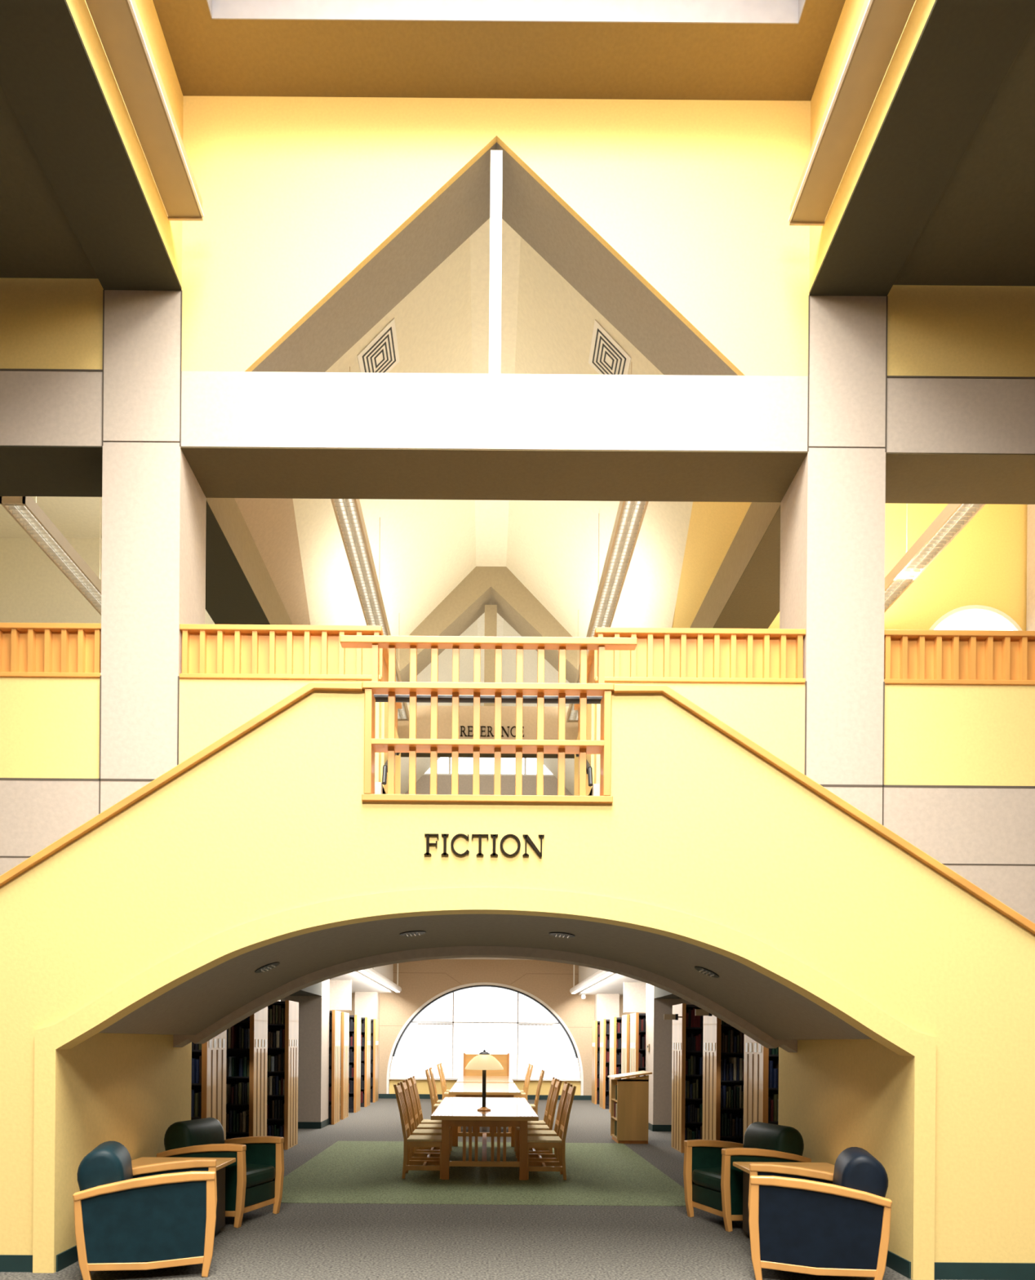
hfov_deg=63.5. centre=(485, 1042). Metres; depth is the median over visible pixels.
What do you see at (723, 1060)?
book
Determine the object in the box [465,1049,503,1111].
table lamp
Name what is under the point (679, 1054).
bookcase
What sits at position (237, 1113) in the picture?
book
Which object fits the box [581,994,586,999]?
ceiling sensor
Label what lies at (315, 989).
ceiling
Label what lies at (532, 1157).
slat chair
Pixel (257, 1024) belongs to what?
bookcase
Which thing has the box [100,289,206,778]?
column
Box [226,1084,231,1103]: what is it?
book
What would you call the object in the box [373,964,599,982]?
wall
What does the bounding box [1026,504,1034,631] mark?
pilaster
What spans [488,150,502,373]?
post
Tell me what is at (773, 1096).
book
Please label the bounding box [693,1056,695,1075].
book
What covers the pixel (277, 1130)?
book
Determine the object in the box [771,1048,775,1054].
book
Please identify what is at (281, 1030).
book
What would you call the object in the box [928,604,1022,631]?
window
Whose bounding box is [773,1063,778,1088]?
book
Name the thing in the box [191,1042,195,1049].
book
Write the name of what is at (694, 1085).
book
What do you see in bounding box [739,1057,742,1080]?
book
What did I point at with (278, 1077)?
book
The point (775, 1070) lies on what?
book
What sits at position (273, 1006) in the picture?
book
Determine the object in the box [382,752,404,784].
wall handrail
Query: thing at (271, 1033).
book
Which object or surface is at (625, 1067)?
bookcase
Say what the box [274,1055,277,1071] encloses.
book
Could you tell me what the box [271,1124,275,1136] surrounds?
book
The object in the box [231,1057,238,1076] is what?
book
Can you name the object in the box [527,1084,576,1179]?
slat chair
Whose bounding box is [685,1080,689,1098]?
book
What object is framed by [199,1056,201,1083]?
book
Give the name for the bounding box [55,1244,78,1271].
baseboard
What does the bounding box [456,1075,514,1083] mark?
table
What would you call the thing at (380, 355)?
ceiling vent
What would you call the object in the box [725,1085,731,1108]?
book
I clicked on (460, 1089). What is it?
table
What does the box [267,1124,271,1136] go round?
book
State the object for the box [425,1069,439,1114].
slat chair
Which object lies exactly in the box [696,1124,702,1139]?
book
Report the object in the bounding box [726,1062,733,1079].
book
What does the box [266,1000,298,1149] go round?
bookcase
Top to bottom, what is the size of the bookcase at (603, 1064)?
2.200 m
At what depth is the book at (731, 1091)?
10.50 m
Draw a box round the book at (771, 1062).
[768,1060,773,1088]
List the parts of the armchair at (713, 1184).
leg, rail, panel, arm, leg, rail, panel, arm, backrest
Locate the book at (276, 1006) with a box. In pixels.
[275,1004,279,1023]
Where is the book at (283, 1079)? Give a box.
[283,1079,284,1095]
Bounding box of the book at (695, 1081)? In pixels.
[693,1079,698,1098]
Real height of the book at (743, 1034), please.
0.235 m
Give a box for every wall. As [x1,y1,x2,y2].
[0,537,214,624]
[0,677,1034,795]
[0,682,1034,1279]
[0,779,1034,923]
[66,0,182,285]
[181,95,810,376]
[234,497,310,625]
[277,979,646,1098]
[328,774,645,1095]
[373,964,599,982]
[389,1079,580,1095]
[395,566,579,683]
[671,502,751,627]
[768,502,1027,631]
[809,0,935,290]
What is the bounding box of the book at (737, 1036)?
[733,1035,739,1052]
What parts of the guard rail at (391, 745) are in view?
post, post, rail, rail, shelf rail, rail, post, post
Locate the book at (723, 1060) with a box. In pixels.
[720,1058,726,1079]
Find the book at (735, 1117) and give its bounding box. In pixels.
[732,1115,738,1136]
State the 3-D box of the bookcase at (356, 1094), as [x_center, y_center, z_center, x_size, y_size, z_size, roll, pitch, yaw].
[-3.901,0.469,19.124,2.006,2.200,0.672,0,0,0]
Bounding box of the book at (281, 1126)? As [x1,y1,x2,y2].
[280,1124,283,1137]
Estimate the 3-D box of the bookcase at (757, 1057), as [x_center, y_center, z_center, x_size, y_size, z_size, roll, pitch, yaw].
[3.893,0.531,9.024,2.006,2.200,0.672,0,0,0]
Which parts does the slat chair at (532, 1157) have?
seat, leg, leg, rail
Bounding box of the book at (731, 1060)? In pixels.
[728,1057,736,1080]
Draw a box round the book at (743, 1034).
[742,1034,744,1052]
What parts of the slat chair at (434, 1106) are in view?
leg, leg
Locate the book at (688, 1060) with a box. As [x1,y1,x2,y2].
[685,1058,690,1075]
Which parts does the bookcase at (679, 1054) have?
panel, shelf, shelf, shelf, panel, shelf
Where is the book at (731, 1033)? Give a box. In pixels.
[725,1030,733,1052]
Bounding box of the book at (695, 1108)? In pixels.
[693,1106,697,1122]
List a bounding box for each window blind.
[417,1022,452,1077]
[518,1023,554,1078]
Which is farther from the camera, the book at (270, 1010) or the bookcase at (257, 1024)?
the book at (270, 1010)
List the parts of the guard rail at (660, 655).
rail, rail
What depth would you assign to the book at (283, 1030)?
12.34 m
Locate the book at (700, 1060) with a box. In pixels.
[697,1057,702,1075]
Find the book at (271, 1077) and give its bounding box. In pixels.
[269,1075,275,1094]
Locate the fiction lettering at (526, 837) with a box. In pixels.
[423,833,544,857]
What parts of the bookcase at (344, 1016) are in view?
panel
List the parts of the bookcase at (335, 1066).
panel, panel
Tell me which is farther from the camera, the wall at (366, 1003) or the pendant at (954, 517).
the wall at (366, 1003)
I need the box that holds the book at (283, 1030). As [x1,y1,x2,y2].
[282,1029,284,1048]
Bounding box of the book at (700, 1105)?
[696,1102,702,1122]
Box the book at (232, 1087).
[231,1086,234,1104]
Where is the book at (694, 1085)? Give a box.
[689,1082,696,1098]
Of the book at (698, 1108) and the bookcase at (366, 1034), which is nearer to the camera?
the book at (698, 1108)
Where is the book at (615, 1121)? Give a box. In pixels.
[614,1120,617,1135]
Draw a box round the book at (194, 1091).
[191,1088,200,1116]
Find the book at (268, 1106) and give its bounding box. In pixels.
[266,1103,271,1118]
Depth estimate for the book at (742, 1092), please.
10.50 m
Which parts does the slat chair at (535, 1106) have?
leg, leg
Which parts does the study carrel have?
post, post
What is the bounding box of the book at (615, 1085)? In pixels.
[615,1084,617,1099]
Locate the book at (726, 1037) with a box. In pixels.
[724,1035,728,1052]
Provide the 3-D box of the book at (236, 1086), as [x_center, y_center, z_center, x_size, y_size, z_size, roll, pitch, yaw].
[-3.142,0.651,10.602,0.050,0.247,0.214,0,0,0]
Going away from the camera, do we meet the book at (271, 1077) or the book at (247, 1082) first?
the book at (247, 1082)
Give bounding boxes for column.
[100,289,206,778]
[280,979,329,1128]
[645,983,693,1131]
[779,295,886,784]
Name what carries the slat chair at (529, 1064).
on the floor at (301, 1241)
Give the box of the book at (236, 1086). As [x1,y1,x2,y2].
[234,1084,238,1104]
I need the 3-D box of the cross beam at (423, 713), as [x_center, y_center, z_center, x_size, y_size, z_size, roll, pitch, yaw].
[0.049,-6.119,16.475,8.400,0.742,0.750,0,0,0]
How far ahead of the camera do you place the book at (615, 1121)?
13.79 m
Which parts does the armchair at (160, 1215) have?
leg, backrest, panel, arm, rail, panel, arm, leg, leg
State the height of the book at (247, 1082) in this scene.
0.272 m
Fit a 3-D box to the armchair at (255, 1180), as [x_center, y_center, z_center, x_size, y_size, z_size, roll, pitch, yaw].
[-2.386,1.145,7.562,0.884,0.878,0.686,0,0,17]
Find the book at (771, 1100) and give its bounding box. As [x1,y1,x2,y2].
[770,1099,773,1121]
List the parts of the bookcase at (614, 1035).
panel, panel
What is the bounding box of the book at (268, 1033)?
[267,1031,273,1047]
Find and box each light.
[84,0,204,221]
[254,961,279,973]
[400,930,426,936]
[549,932,574,937]
[694,966,719,977]
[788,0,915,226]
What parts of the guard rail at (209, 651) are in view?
rail, rail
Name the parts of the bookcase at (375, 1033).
panel, panel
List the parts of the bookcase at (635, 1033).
panel, panel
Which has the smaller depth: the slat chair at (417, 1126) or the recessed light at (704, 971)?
the recessed light at (704, 971)
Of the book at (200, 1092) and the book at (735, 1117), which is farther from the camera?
the book at (735, 1117)
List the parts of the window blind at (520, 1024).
head rail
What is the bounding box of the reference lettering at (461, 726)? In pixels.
[460,725,524,737]
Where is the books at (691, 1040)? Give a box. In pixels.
[328,1008,743,1143]
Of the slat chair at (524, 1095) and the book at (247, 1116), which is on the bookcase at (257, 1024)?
the book at (247, 1116)
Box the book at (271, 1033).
[270,1032,272,1047]
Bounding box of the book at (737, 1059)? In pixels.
[736,1057,739,1080]
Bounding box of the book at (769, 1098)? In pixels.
[768,1097,770,1121]
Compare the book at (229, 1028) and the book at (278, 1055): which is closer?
the book at (229, 1028)
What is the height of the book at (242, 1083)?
0.268 m
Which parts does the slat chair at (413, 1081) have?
leg, leg, seat, leg, leg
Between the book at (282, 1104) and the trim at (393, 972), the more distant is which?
the trim at (393, 972)
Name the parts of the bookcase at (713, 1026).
panel, shelf, shelf, shelf, shelf, panel, shelf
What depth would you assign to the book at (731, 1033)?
10.50 m
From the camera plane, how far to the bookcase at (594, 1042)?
22.12 m
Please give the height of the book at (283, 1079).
0.235 m
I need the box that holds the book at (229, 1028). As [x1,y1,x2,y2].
[227,1026,231,1048]
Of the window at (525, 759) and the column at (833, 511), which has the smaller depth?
the column at (833, 511)
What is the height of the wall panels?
0.910 m
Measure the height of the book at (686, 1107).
0.228 m
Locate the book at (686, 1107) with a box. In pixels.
[684,1106,687,1122]
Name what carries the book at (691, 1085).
on the bookcase at (679, 1054)
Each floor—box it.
[0,1098,951,1279]
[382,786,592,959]
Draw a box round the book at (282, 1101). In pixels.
[280,1099,284,1119]
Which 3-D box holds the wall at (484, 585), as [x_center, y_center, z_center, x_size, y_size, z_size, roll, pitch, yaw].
[0.103,-7.894,16.475,6.600,2.810,0.750,0,0,0]
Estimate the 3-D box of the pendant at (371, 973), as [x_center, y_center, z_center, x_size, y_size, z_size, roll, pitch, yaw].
[-2.345,-1.859,16.300,0.168,1.020,12.600,0,0,0]
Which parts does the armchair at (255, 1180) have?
backrest, panel, arm, rail, leg, arm, rail, panel, leg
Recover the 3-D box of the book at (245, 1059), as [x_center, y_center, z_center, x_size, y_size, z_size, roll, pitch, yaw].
[-3.028,0.304,10.590,0.049,0.244,0.191,0,0,0]
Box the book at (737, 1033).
[735,1031,742,1052]
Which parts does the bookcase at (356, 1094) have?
panel, panel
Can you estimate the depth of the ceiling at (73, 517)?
13.45 m
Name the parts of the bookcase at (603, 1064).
panel, panel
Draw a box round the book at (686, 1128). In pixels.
[684,1127,689,1140]
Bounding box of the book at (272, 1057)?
[271,1056,274,1071]
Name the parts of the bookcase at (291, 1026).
shelf, shelf, shelf, panel, shelf, shelf, shelf, panel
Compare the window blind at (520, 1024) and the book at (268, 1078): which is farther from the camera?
the window blind at (520, 1024)
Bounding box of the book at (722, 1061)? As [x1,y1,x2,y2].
[720,1060,723,1079]
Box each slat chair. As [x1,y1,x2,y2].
[393,1082,441,1178]
[400,1080,441,1160]
[404,1077,450,1152]
[410,1075,452,1155]
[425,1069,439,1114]
[428,1067,442,1103]
[436,1063,456,1099]
[439,1062,449,1092]
[513,1064,533,1100]
[514,1076,557,1155]
[515,1079,561,1161]
[519,1063,530,1092]
[527,1081,570,1161]
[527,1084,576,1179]
[529,1070,544,1115]
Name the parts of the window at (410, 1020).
sill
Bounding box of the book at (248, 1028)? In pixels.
[248,1028,249,1048]
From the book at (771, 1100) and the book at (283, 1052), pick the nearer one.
the book at (771, 1100)
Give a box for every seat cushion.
[245,1163,275,1187]
[692,1167,721,1191]
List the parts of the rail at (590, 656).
board panel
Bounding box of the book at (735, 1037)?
[733,1036,737,1052]
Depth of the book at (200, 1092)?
8.74 m
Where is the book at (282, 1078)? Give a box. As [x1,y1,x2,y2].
[280,1077,284,1095]
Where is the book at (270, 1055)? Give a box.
[267,1054,274,1071]
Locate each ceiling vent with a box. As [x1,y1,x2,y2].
[357,317,399,373]
[588,320,631,374]
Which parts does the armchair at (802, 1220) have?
leg, leg, arm, panel, rail, arm, panel, backrest, leg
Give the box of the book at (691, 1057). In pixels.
[688,1055,693,1075]
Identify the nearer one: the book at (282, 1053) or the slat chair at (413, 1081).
the slat chair at (413, 1081)
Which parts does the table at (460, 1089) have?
leg, leg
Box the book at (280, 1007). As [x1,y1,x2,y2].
[277,1005,284,1023]
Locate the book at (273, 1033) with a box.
[272,1032,275,1047]
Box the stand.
[608,1071,652,1143]
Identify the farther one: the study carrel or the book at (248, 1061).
the study carrel
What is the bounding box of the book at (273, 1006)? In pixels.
[271,1004,275,1023]
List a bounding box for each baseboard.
[0,1254,32,1271]
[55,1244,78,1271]
[378,1093,591,1100]
[885,1250,911,1279]
[934,1262,1034,1279]
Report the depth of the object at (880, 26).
6.79 m
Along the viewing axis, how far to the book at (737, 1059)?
10.50 m
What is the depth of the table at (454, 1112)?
9.73 m
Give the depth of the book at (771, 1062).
8.74 m
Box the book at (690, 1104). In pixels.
[687,1103,692,1122]
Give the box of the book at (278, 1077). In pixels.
[275,1075,281,1094]
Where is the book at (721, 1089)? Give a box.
[720,1088,722,1107]
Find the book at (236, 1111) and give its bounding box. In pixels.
[232,1109,239,1132]
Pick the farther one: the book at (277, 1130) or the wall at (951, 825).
the book at (277, 1130)
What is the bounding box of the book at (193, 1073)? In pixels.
[191,1057,199,1083]
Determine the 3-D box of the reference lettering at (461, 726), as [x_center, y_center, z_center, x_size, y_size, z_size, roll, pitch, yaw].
[0.132,-5.992,16.085,1.235,0.201,0.030,0,0,0]
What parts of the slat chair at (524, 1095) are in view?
leg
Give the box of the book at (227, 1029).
[226,1029,227,1048]
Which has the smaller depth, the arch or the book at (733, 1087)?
the arch
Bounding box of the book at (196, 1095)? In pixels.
[194,1092,198,1116]
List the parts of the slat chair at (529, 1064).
leg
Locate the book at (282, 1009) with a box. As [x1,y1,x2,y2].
[281,1008,284,1023]
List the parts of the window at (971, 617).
pane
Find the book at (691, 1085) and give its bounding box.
[688,1084,692,1098]
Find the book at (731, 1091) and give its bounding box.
[730,1088,733,1108]
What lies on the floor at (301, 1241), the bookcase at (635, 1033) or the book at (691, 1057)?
the bookcase at (635, 1033)
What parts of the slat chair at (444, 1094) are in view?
leg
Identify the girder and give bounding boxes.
[0,0,181,290]
[204,497,292,624]
[690,502,780,628]
[808,0,1034,296]
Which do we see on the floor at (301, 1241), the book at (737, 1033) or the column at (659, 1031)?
the column at (659, 1031)
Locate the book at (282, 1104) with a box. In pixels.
[282,1103,284,1119]
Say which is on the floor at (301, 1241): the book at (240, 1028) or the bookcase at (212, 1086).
the bookcase at (212, 1086)
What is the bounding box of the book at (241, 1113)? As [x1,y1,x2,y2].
[239,1111,242,1132]
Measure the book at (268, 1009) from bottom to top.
0.219 m
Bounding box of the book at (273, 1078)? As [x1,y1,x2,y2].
[272,1077,275,1094]
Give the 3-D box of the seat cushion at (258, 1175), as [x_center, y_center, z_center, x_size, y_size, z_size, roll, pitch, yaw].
[-2.287,1.197,7.532,0.598,0.150,0.552,0,0,17]
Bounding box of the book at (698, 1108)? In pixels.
[696,1106,699,1122]
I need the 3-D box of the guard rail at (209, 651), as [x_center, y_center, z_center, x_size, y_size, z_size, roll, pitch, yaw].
[-1.992,-3.799,8.190,1.965,0.525,0.160,0,0,0]
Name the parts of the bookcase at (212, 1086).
shelf, shelf, panel, panel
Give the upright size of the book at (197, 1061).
0.250 m
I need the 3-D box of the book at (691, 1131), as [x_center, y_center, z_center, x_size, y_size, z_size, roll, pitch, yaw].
[3.042,1.411,12.444,0.032,0.226,0.219,0,0,0]
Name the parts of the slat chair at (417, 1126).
leg, leg, seat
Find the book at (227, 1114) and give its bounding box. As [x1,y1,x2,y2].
[226,1113,229,1132]
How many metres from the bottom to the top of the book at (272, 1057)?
0.219 m
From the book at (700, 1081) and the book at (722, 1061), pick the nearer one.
the book at (722, 1061)
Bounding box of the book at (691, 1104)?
[690,1103,693,1122]
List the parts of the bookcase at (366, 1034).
panel, panel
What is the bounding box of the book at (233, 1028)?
[231,1026,237,1048]
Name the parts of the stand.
panel, panel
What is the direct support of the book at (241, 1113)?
on the bookcase at (257, 1024)
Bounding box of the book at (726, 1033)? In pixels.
[723,1030,730,1052]
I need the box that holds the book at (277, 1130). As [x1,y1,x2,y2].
[275,1127,279,1137]
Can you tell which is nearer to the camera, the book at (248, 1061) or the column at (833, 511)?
the column at (833, 511)
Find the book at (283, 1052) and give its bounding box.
[283,1052,284,1071]
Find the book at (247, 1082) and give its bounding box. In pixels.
[247,1082,248,1104]
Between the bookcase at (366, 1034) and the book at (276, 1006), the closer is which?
the book at (276, 1006)
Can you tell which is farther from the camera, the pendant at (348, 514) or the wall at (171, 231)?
the pendant at (348, 514)
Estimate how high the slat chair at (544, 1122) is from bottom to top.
1.104 m
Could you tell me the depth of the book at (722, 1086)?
10.50 m
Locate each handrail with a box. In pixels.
[373,694,602,703]
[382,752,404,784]
[571,754,592,786]
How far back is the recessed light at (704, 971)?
6.69 m
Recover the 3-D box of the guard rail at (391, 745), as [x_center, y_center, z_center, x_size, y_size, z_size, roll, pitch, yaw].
[0.018,-2.217,5.800,2.040,1.135,0.200,0,0,0]
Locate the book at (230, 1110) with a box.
[229,1108,236,1132]
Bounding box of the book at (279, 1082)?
[278,1080,280,1095]
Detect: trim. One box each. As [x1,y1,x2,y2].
[0,289,1034,865]
[378,972,592,1027]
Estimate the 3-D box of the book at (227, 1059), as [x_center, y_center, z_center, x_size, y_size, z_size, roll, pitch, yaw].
[-3.260,0.309,10.608,0.049,0.229,0.226,0,0,0]
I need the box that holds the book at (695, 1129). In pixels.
[692,1126,697,1139]
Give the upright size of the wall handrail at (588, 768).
1.007 m
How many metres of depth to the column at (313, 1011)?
15.30 m
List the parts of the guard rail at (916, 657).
rail, rail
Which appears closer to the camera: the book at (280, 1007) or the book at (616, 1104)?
the book at (280, 1007)
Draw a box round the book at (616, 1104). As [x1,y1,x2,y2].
[615,1103,617,1118]
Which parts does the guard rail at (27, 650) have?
board panel, rail, rail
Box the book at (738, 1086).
[735,1084,742,1108]
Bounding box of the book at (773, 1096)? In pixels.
[768,1093,777,1121]
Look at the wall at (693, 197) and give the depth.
8.10 m
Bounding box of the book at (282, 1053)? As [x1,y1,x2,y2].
[280,1052,283,1071]
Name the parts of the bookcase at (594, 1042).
panel, panel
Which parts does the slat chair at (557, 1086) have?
leg, leg, seat, leg, leg, rail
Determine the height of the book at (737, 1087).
0.264 m
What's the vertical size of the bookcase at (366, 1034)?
2.200 m
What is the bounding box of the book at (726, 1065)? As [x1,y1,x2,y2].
[725,1064,728,1079]
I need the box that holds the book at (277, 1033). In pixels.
[275,1031,279,1047]
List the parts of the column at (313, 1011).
skirting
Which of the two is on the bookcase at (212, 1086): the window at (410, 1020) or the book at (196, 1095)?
the book at (196, 1095)
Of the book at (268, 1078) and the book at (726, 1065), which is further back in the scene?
the book at (268, 1078)
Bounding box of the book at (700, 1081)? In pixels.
[699,1080,702,1098]
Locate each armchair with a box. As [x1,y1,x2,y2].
[72,1141,217,1279]
[155,1117,284,1227]
[683,1121,811,1231]
[748,1146,892,1279]
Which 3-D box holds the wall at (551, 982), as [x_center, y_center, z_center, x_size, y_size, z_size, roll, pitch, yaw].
[0.031,-3.900,23.725,18.000,11.000,0.250,0,0,0]
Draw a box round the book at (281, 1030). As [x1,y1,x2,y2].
[280,1029,282,1047]
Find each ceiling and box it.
[0,22,1034,286]
[0,496,102,538]
[152,0,845,706]
[288,982,682,999]
[292,236,477,794]
[329,970,392,993]
[501,236,693,795]
[578,973,642,995]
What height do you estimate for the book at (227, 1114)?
0.224 m
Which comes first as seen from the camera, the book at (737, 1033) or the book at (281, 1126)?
the book at (737, 1033)
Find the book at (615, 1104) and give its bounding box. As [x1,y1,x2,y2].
[613,1102,617,1117]
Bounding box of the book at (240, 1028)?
[238,1026,246,1048]
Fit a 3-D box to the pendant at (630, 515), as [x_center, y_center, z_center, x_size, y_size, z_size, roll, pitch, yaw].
[1.675,-6.922,12.350,0.280,1.870,6.500,0,0,0]
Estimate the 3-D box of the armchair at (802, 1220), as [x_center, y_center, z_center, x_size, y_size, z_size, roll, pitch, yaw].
[2.307,1.183,5.848,0.884,0.878,0.686,0,0,17]
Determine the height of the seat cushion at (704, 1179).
0.150 m
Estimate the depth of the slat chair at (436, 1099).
15.98 m
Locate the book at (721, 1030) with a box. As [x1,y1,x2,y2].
[720,1030,722,1052]
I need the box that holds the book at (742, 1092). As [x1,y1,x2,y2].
[741,1091,743,1108]
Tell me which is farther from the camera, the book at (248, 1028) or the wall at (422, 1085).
the wall at (422, 1085)
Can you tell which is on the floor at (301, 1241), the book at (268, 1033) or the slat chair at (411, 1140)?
the slat chair at (411, 1140)
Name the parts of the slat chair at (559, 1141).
leg, seat, seat frame, leg, leg, rail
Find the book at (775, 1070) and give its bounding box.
[773,1068,777,1088]
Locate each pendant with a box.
[0,496,101,615]
[330,366,408,720]
[358,963,401,992]
[567,361,648,722]
[569,964,613,994]
[884,503,986,612]
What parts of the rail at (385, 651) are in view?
board panel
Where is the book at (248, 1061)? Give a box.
[247,1059,249,1076]
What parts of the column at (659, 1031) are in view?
skirting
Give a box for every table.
[131,1156,235,1235]
[431,1097,538,1180]
[448,1082,521,1132]
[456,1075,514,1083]
[733,1161,835,1238]
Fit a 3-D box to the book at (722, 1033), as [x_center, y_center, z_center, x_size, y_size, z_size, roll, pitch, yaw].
[2.997,0.003,10.596,0.025,0.242,0.203,0,0,0]
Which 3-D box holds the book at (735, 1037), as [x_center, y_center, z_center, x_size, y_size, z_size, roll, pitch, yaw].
[3.147,0.024,10.604,0.038,0.203,0.217,0,0,0]
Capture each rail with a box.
[0,622,101,678]
[178,623,383,681]
[339,635,637,803]
[382,635,401,732]
[573,636,594,733]
[593,626,805,683]
[884,629,1034,685]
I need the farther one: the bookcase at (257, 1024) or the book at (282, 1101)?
the book at (282, 1101)
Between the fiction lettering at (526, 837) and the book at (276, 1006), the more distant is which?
the book at (276, 1006)
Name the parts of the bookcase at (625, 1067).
panel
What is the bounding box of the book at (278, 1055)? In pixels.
[277,1053,280,1071]
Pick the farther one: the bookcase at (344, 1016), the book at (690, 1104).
the bookcase at (344, 1016)
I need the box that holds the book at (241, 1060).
[239,1057,243,1076]
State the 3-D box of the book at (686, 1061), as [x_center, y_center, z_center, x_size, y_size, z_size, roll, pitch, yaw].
[2.973,0.369,12.452,0.048,0.209,0.235,0,0,0]
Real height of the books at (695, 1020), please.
2.039 m
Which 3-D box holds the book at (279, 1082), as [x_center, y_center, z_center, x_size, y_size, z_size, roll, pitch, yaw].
[-3.040,0.665,12.435,0.035,0.222,0.200,0,0,0]
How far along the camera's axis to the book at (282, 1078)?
12.34 m
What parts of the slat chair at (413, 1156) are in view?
rail, leg, leg, seat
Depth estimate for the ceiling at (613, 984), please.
20.03 m
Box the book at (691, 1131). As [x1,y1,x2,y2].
[689,1129,692,1139]
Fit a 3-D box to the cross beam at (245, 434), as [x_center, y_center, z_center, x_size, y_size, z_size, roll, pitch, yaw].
[0.049,-6.119,8.475,18.000,0.742,0.750,0,0,0]
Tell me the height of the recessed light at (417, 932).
0.031 m
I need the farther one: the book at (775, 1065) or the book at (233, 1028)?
the book at (233, 1028)
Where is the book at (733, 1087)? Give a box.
[728,1084,736,1108]
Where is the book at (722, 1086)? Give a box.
[720,1084,725,1108]
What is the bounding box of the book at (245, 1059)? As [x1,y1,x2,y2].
[243,1057,249,1076]
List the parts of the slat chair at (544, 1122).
leg, seat, leg, leg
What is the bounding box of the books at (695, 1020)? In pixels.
[328,1008,703,1102]
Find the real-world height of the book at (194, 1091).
0.280 m
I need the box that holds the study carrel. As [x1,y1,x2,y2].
[462,1053,509,1075]
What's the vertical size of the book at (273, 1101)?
0.267 m
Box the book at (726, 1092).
[725,1091,728,1108]
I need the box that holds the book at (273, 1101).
[271,1100,274,1118]
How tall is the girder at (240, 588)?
0.660 m
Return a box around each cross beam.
[0,370,1034,504]
[397,705,577,758]
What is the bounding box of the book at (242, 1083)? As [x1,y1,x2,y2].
[241,1082,247,1104]
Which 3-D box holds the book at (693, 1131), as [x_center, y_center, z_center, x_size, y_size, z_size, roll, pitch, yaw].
[3.086,1.419,12.436,0.052,0.212,0.201,0,0,0]
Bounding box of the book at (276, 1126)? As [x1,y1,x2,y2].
[274,1123,279,1136]
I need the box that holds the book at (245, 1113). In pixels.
[242,1110,248,1132]
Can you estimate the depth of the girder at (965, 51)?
6.66 m
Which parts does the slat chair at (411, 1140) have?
rail, leg, leg, seat frame, seat, leg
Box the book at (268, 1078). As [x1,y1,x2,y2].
[266,1077,269,1094]
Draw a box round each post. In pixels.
[484,604,497,706]
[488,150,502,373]
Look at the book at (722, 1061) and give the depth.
10.50 m
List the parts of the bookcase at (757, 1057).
panel, panel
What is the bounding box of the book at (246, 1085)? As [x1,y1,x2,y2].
[244,1083,247,1104]
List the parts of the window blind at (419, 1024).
head rail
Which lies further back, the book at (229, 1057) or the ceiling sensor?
the ceiling sensor
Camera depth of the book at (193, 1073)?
8.74 m
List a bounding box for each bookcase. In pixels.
[191,1029,226,1139]
[226,1006,267,1137]
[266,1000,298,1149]
[328,1009,340,1124]
[339,1012,349,1119]
[348,1014,360,1112]
[360,1017,370,1106]
[369,1018,378,1102]
[591,1020,599,1104]
[599,1018,609,1108]
[608,1017,622,1112]
[621,1014,630,1079]
[630,1012,645,1077]
[663,1003,703,1152]
[695,1008,744,1143]
[743,1034,778,1138]
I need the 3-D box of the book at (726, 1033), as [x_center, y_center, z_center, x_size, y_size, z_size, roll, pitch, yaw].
[3.069,-0.013,10.612,0.024,0.276,0.235,0,0,0]
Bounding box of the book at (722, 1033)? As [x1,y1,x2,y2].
[722,1033,724,1052]
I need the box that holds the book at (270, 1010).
[269,1008,272,1023]
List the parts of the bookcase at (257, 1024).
shelf, shelf, shelf, shelf, panel, shelf, panel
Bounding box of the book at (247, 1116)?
[245,1115,248,1132]
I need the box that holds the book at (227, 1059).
[226,1057,228,1076]
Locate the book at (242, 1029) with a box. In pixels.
[241,1028,248,1048]
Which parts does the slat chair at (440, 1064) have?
leg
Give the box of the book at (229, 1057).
[228,1056,235,1076]
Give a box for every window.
[386,982,583,1095]
[423,757,554,776]
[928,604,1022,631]
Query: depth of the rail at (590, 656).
8.76 m
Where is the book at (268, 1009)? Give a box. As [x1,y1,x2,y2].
[267,1008,269,1023]
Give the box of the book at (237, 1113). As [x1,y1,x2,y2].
[235,1112,239,1132]
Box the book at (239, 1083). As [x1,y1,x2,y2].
[238,1082,242,1104]
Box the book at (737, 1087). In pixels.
[736,1086,739,1108]
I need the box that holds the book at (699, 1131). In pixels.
[697,1129,700,1139]
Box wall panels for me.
[0,277,1034,377]
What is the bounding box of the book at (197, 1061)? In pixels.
[195,1059,199,1083]
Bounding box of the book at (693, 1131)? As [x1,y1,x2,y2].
[692,1129,695,1139]
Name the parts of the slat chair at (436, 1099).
leg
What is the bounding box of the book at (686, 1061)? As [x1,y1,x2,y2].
[685,1060,688,1074]
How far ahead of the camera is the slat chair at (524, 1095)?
18.68 m
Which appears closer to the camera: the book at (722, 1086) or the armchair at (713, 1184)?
the armchair at (713, 1184)
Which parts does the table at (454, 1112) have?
leg, leg, leg, leg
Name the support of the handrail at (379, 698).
attached to the arched wall at (895, 993)
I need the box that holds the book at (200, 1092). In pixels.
[198,1091,201,1116]

